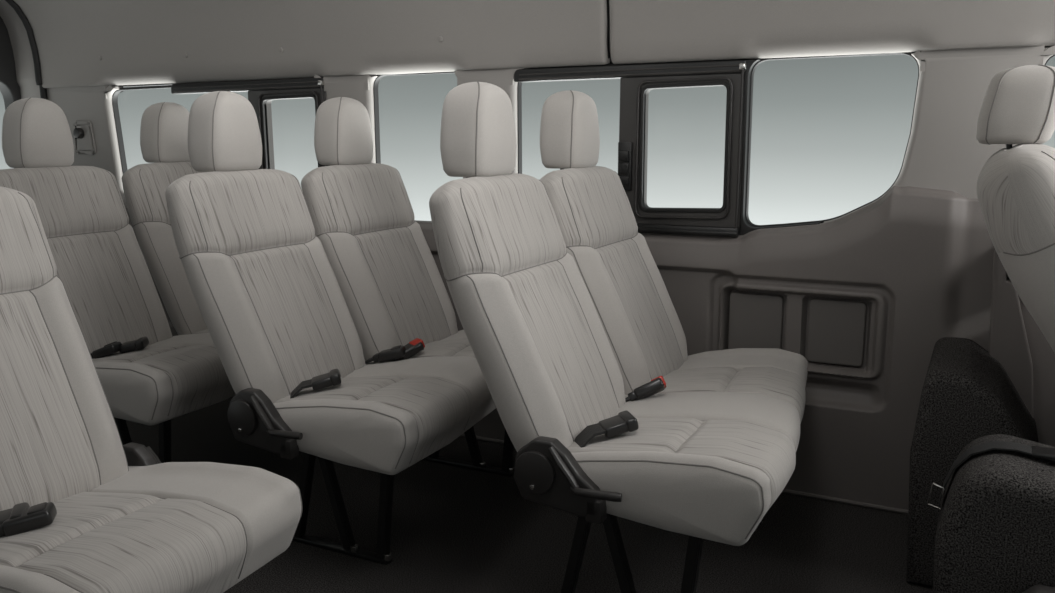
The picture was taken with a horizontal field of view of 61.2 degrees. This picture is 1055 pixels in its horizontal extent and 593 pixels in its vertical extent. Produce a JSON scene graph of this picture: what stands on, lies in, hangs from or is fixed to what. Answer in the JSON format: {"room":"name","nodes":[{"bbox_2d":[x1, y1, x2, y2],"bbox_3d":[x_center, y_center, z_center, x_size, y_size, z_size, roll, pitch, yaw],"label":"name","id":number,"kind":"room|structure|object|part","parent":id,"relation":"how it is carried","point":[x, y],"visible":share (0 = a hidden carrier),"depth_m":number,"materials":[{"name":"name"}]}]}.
{"room":"vehicle interior","nodes":[
{"label":"vehicle interior","id":0,"kind":"room"},
{"bbox_2d":[126,397,932,592],"bbox_3d":[-0.460,0.817,1.172,5.750,0.050,3.760,5,12,27],"label":"floor","id":1,"kind":"structure","parent":0,"point":[454,529],"depth_m":2.19,"materials":[{"name":"grey carpet"}]},
{"bbox_2d":[0,97,235,462],"bbox_3d":[-1.020,-0.031,2.649,0.749,1.092,0.963,5,12,27],"label":"seat","id":2,"kind":"object","parent":1,"relation":"on","point":[148,375],"visible":0.41,"depth_m":2.52,"materials":[{"name":"fabric"}]},
{"bbox_3d":[-1.270,-0.080,2.539,0.315,0.574,0.428,5,12,27],"label":"backrest","id":3,"kind":"part","parent":2,"relation":"part of","materials":[{"name":"fabric"}]},
{"bbox_3d":[-1.102,0.402,2.454,0.104,0.288,0.024,5,12,27],"label":"leg","id":4,"kind":"part","parent":2,"relation":"part of","materials":[{"name":"black paint"}]},
{"bbox_2d":[92,329,235,425],"bbox_3d":[-0.892,0.160,2.643,0.482,0.150,0.914,5,12,27],"label":"seat cushion","id":5,"kind":"object","parent":2,"relation":"on","point":[150,377],"depth_m":2.26,"materials":[{"name":"fabric"}]},
{"bbox_3d":[-0.970,0.414,2.387,0.050,0.290,0.024,5,12,27],"label":"leg","id":6,"kind":"part","parent":2,"relation":"part of","materials":[{"name":"black paint"}]},
{"bbox_3d":[-1.059,-0.155,2.941,0.315,0.574,0.428,5,12,27],"label":"backrest","id":7,"kind":"part","parent":2,"relation":"part of","materials":[{"name":"fabric"}]},
{"bbox_2d":[0,186,301,592],"bbox_3d":[-0.805,0.185,1.460,0.738,1.092,0.565,5,12,27],"label":"passenger seat","id":8,"kind":"object","parent":1,"relation":"on","point":[82,510],"visible":1,"depth_m":1.51,"materials":[{"name":"fabric"}]},
{"bbox_3d":[-0.961,0.102,1.536,0.315,0.574,0.428,5,12,27],"label":"backrest","id":9,"kind":"part","parent":8,"relation":"part of","materials":[{"name":"fabric"}]},
{"bbox_2d":[0,462,300,592],"bbox_3d":[-0.686,0.400,1.448,0.482,0.150,0.500,5,12,27],"label":"seat cushion","id":10,"kind":"object","parent":8,"relation":"on","point":[66,527],"depth_m":1.39,"materials":[{"name":"fabric"}]},
{"bbox_2d":[165,91,513,564],"bbox_3d":[-0.378,0.025,2.323,0.749,1.092,0.963,5,12,27],"label":"seat","id":11,"kind":"object","parent":1,"relation":"on","point":[327,311],"visible":0.85,"depth_m":2.15,"materials":[{"name":"fabric"}]},
{"bbox_3d":[-0.628,-0.024,2.213,0.315,0.574,0.428,5,12,27],"label":"backrest","id":12,"kind":"part","parent":11,"relation":"part of","materials":[{"name":"fabric"}]},
{"bbox_3d":[-0.525,0.294,1.917,0.106,0.021,0.023,6,12,32],"label":"recline lever","id":13,"kind":"part","parent":11,"relation":"part of","materials":[{"name":"grey plastic"}]},
{"bbox_3d":[-0.534,0.451,2.165,0.098,0.288,0.024,5,12,27],"label":"leg","id":14,"kind":"part","parent":11,"relation":"part of","materials":[{"name":"black paint"}]},
{"bbox_3d":[-0.460,0.458,2.127,0.104,0.288,0.024,5,12,27],"label":"leg","id":15,"kind":"part","parent":11,"relation":"part of","materials":[{"name":"black paint"}]},
{"bbox_3d":[-0.461,0.605,2.155,0.315,0.012,0.026,5,12,27],"label":"floor rail","id":16,"kind":"part","parent":11,"relation":"part of","materials":[{"name":"black metal"}]},
{"bbox_3d":[-0.417,-0.098,2.615,0.315,0.574,0.428,5,12,27],"label":"backrest","id":17,"kind":"part","parent":11,"relation":"part of","materials":[{"name":"fabric"}]},
{"bbox_2d":[273,330,495,474],"bbox_3d":[-0.250,0.216,2.317,0.482,0.150,0.914,5,12,27],"label":"seat cushion","id":18,"kind":"object","parent":11,"relation":"on","point":[384,403],"depth_m":2.00,"materials":[{"name":"fabric"}]},
{"bbox_3d":[-0.328,0.470,2.060,0.050,0.290,0.024,5,12,27],"label":"leg","id":19,"kind":"part","parent":11,"relation":"part of","materials":[{"name":"black paint"}]},
{"bbox_3d":[-0.256,0.353,2.694,0.098,0.288,0.024,5,12,27],"label":"leg","id":20,"kind":"part","parent":11,"relation":"part of","materials":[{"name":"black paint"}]},
{"bbox_3d":[-0.183,0.506,2.685,0.315,0.012,0.026,5,12,27],"label":"floor rail","id":21,"kind":"part","parent":11,"relation":"part of","materials":[{"name":"black metal"}]},
{"bbox_3d":[-0.182,0.359,2.657,0.104,0.288,0.024,5,12,27],"label":"leg","id":22,"kind":"part","parent":11,"relation":"part of","materials":[{"name":"black paint"}]},
{"bbox_3d":[-0.050,0.372,2.590,0.050,0.290,0.024,5,12,27],"label":"leg","id":23,"kind":"part","parent":11,"relation":"part of","materials":[{"name":"black paint"}]},
{"bbox_2d":[429,82,807,592],"bbox_3d":[0.268,0.081,1.995,0.749,1.092,0.963,5,12,27],"label":"seat","id":24,"kind":"object","parent":1,"relation":"on","point":[571,324],"visible":1,"depth_m":1.80,"materials":[{"name":"fabric"}]},
{"bbox_3d":[0.018,0.033,1.884,0.315,0.574,0.428,5,12,27],"label":"backrest","id":25,"kind":"part","parent":24,"relation":"part of","materials":[{"name":"fabric"}]},
{"bbox_3d":[0.112,0.508,1.837,0.098,0.288,0.024,5,12,27],"label":"leg","id":26,"kind":"part","parent":24,"relation":"part of","materials":[{"name":"black paint"}]},
{"bbox_3d":[0.120,0.351,1.589,0.106,0.021,0.023,6,12,32],"label":"recline lever","id":27,"kind":"part","parent":24,"relation":"part of","materials":[{"name":"grey plastic"}]},
{"bbox_3d":[0.229,-0.042,2.286,0.315,0.574,0.428,5,12,27],"label":"backrest","id":28,"kind":"part","parent":24,"relation":"part of","materials":[{"name":"fabric"}]},
{"bbox_3d":[0.185,0.514,1.799,0.104,0.288,0.024,5,12,27],"label":"leg","id":29,"kind":"part","parent":24,"relation":"part of","materials":[{"name":"black paint"}]},
{"bbox_2d":[567,348,807,545],"bbox_3d":[0.395,0.273,1.989,0.482,0.150,0.914,5,12,27],"label":"seat cushion","id":30,"kind":"object","parent":24,"relation":"on","point":[702,445],"depth_m":1.70,"materials":[{"name":"fabric"}]},
{"bbox_3d":[0.318,0.527,1.732,0.050,0.290,0.024,5,12,27],"label":"leg","id":31,"kind":"part","parent":24,"relation":"part of","materials":[{"name":"black paint"}]},
{"bbox_2d":[906,337,1038,586],"bbox_3d":[1.033,0.375,2.043,0.272,0.490,0.395,5,12,27],"label":"seat base","id":32,"kind":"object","parent":1,"relation":"on","point":[967,395],"depth_m":1.90,"materials":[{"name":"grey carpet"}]},
{"bbox_2d":[933,434,1054,592],"bbox_3d":[1.137,0.510,1.481,0.840,0.424,0.265,5,12,27],"label":"engine cover","id":33,"kind":"object","parent":1,"relation":"on","point":[995,533],"visible":0.8,"depth_m":1.50,"materials":[{"name":"grey carpet"}]},
{"bbox_2d":[927,441,1054,509],"bbox_3d":[0.927,0.337,1.561,0.410,0.133,0.058,5,12,27],"label":"strap","id":34,"kind":"object","parent":33,"relation":"attached to","point":[1035,451],"visible":1,"depth_m":1.60,"materials":[{"name":"black fabric"}]},
{"bbox_3d":[0.912,0.275,1.564,0.050,0.008,0.046,5,12,27],"label":"buckle plate","id":35,"kind":"part","parent":34,"relation":"part of","materials":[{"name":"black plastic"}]},
{"bbox_2d":[976,64,1054,352],"bbox_3d":[1.255,-0.038,1.762,0.703,0.831,0.496,5,12,27],"label":"seat","id":36,"kind":"object","parent":1,"relation":"on","point":[1016,184],"visible":1,"depth_m":1.70,"materials":[{"name":"fabric"}]},
{"bbox_2d":[1022,585,1054,592],"bbox_3d":[0.857,0.601,1.445,0.130,0.262,0.035,5,12,27],"label":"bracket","id":37,"kind":"object","parent":1,"relation":"on","point":[1036,588],"visible":1,"depth_m":1.44,"materials":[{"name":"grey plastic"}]},
{"bbox_2d":[14,0,1054,87],"bbox_3d":[-0.687,-0.618,0.977,4.800,0.487,3.678,5,12,27],"label":"ceiling","id":38,"kind":"structure","parent":0,"point":[80,43],"depth_m":2.73,"materials":[{"name":"fabric"}]},
{"bbox_2d":[116,0,1051,86],"bbox_3d":[0.174,-0.939,2.613,4.800,0.522,0.019,5,12,27],"label":"trim","id":39,"kind":"structure","parent":0,"point":[608,8],"depth_m":2.61,"materials":[{"name":"grey plastic"}]},
{"bbox_2d":[126,186,1054,514],"bbox_3d":[0.150,0.069,2.740,4.800,0.850,0.098,5,12,27],"label":"wall","id":40,"kind":"structure","parent":0,"point":[867,295],"depth_m":2.35,"materials":[{"name":"plastic"}]},
{"bbox_2d":[0,16,20,109],"bbox_3d":[-2.612,-0.380,2.972,0.092,1.640,2.020,5,12,27],"label":"door","id":41,"kind":"structure","parent":40,"relation":"in","point":[9,86],"depth_m":3.70,"materials":[{"name":"grey plastic"}]},
{"bbox_2d":[0,0,39,98],"bbox_3d":[-2.889,-0.240,2.207,0.181,1.682,3.660,5,12,27],"label":"trim","id":42,"kind":"structure","parent":40,"relation":"attached to","point":[24,64],"depth_m":3.68,"materials":[{"name":"grey plastic"}]},
{"bbox_2d":[5,0,47,99],"bbox_3d":[-2.828,-0.219,2.159,0.025,1.659,3.657,5,12,27],"label":"trim","id":43,"kind":"structure","parent":40,"relation":"attached to","point":[43,91],"depth_m":3.62,"materials":[{"name":"black rubber"}]},
{"bbox_2d":[47,86,115,99],"bbox_3d":[-1.817,-0.848,3.629,0.359,0.095,0.050,5,12,27],"label":"trim","id":44,"kind":"structure","parent":40,"relation":"attached to","point":[86,88],"depth_m":3.60,"materials":[{"name":"grey plastic"}]},
{"bbox_2d":[73,119,96,155],"bbox_3d":[-1.803,-0.644,3.613,0.134,0.150,0.031,5,12,27],"label":"anchor","id":45,"kind":"object","parent":40,"relation":"attached to","point":[84,140],"visible":1,"depth_m":3.61,"materials":[{"name":"grey plastic"}]},
{"bbox_3d":[-1.816,-0.662,3.616,0.042,0.043,0.030,5,12,27],"label":"knob","id":46,"kind":"part","parent":45,"relation":"part of","materials":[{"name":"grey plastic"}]},
{"bbox_2d":[49,85,126,207],"bbox_3d":[-1.782,-0.593,3.661,0.432,0.521,0.055,5,12,27],"label":"trim","id":47,"kind":"structure","parent":40,"relation":"attached to","point":[92,106],"depth_m":3.59,"materials":[{"name":"grey plastic"}]},
{"bbox_2d":[112,78,329,173],"bbox_3d":[-1.172,-0.555,3.331,1.112,0.478,0.078,5,12,27],"label":"window","id":48,"kind":"structure","parent":40,"relation":"in","point":[261,93],"depth_m":3.19,"materials":[{"name":"black plastic"}]},
{"bbox_3d":[-1.008,-0.757,3.217,0.733,0.037,0.047,5,12,27],"label":"header rail","id":49,"kind":"part","parent":48,"relation":"part of","materials":[{"name":"black plastic"}]},
{"bbox_3d":[-0.839,-0.525,3.175,0.358,0.428,0.041,5,12,27],"label":"sash frame","id":50,"kind":"part","parent":48,"relation":"part of","materials":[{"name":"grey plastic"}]},
{"bbox_3d":[-0.700,-0.503,3.071,0.009,0.435,0.007,5,12,27],"label":"guide rail","id":51,"kind":"part","parent":48,"relation":"part of","materials":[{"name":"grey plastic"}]},
{"bbox_2d":[314,74,377,165],"bbox_3d":[-0.605,-0.493,3.062,0.269,0.527,0.055,5,12,27],"label":"trim","id":52,"kind":"structure","parent":40,"relation":"attached to","point":[355,90],"depth_m":2.98,"materials":[{"name":"grey plastic"}]},
{"bbox_2d":[323,75,376,90],"bbox_3d":[-0.598,-0.742,3.009,0.185,0.095,0.050,5,12,27],"label":"trim","id":53,"kind":"structure","parent":40,"relation":"attached to","point":[343,77],"depth_m":2.99,"materials":[{"name":"grey plastic"}]},
{"bbox_2d":[373,71,455,163],"bbox_3d":[-0.349,-0.487,2.942,0.366,0.508,0.026,5,12,27],"label":"window","id":54,"kind":"structure","parent":40,"relation":"in","point":[376,82],"depth_m":3.00,"materials":[{"name":"grey plastic"}]},
{"bbox_2d":[457,69,513,85],"bbox_3d":[-0.121,-0.700,2.767,0.198,0.095,0.050,5,12,27],"label":"trim","id":55,"kind":"structure","parent":40,"relation":"attached to","point":[463,73],"depth_m":2.77,"materials":[{"name":"grey plastic"}]},
{"bbox_2d":[455,68,527,177],"bbox_3d":[-0.105,-0.451,2.807,0.269,0.531,0.055,5,12,27],"label":"trim","id":56,"kind":"structure","parent":40,"relation":"attached to","point":[500,78],"depth_m":2.73,"materials":[{"name":"grey plastic"}]},
{"bbox_2d":[233,396,907,513],"bbox_3d":[-0.505,0.432,3.092,3.375,0.012,0.012,5,12,27],"label":"baseboard","id":57,"kind":"structure","parent":40,"relation":"attached to","point":[788,491],"depth_m":2.41,"materials":[{"name":"plastic"}]},
{"bbox_2d":[514,59,749,237],"bbox_3d":[0.278,-0.431,2.593,0.718,0.484,0.078,5,12,27],"label":"window","id":58,"kind":"structure","parent":40,"relation":"in","point":[637,80],"depth_m":2.53,"materials":[{"name":"black plastic"}]},
{"bbox_3d":[0.280,-0.644,2.562,0.702,0.037,0.047,5,12,27],"label":"header rail","id":59,"kind":"part","parent":58,"relation":"part of","materials":[{"name":"black plastic"}]},
{"bbox_3d":[0.433,-0.414,2.528,0.364,0.428,0.041,5,12,27],"label":"sash frame","id":60,"kind":"part","parent":58,"relation":"part of","materials":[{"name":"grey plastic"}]},
{"bbox_3d":[0.286,-0.205,2.627,0.682,0.027,0.071,5,12,27],"label":"sill rail","id":61,"kind":"part","parent":58,"relation":"part of","materials":[{"name":"black plastic"}]},
{"bbox_3d":[0.575,-0.392,2.423,0.009,0.435,0.007,5,12,27],"label":"guide rail","id":62,"kind":"part","parent":58,"relation":"part of","materials":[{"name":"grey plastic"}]},
{"bbox_2d":[739,60,820,234],"bbox_3d":[0.686,-0.374,2.406,0.219,0.516,0.055,5,12,27],"label":"trim","id":63,"kind":"structure","parent":40,"relation":"attached to","point":[745,228],"depth_m":2.42,"materials":[{"name":"black plastic"}]},
{"bbox_2d":[745,52,918,226],"bbox_3d":[0.795,-0.403,2.357,0.432,0.465,0.026,5,12,27],"label":"window","id":64,"kind":"structure","parent":40,"relation":"in","point":[905,53],"depth_m":2.41,"materials":[{"name":"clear glass"}]},
{"bbox_2d":[824,45,1054,222],"bbox_3d":[1.020,-0.348,2.236,0.515,0.521,0.055,5,12,27],"label":"trim","id":65,"kind":"structure","parent":40,"relation":"attached to","point":[944,152],"depth_m":2.18,"materials":[{"name":"grey plastic"}]},
{"bbox_2d":[920,45,1044,71],"bbox_3d":[1.093,-0.594,2.149,0.263,0.095,0.050,5,12,27],"label":"trim","id":66,"kind":"structure","parent":40,"relation":"attached to","point":[1022,50],"depth_m":2.13,"materials":[{"name":"grey plastic"}]},
{"bbox_2d":[988,250,1032,416],"bbox_3d":[1.171,0.092,2.150,0.116,0.441,0.100,5,12,27],"label":"trim","id":67,"kind":"structure","parent":40,"relation":"attached to","point":[1008,342],"depth_m":2.11,"materials":[{"name":"plastic"}]}
]}

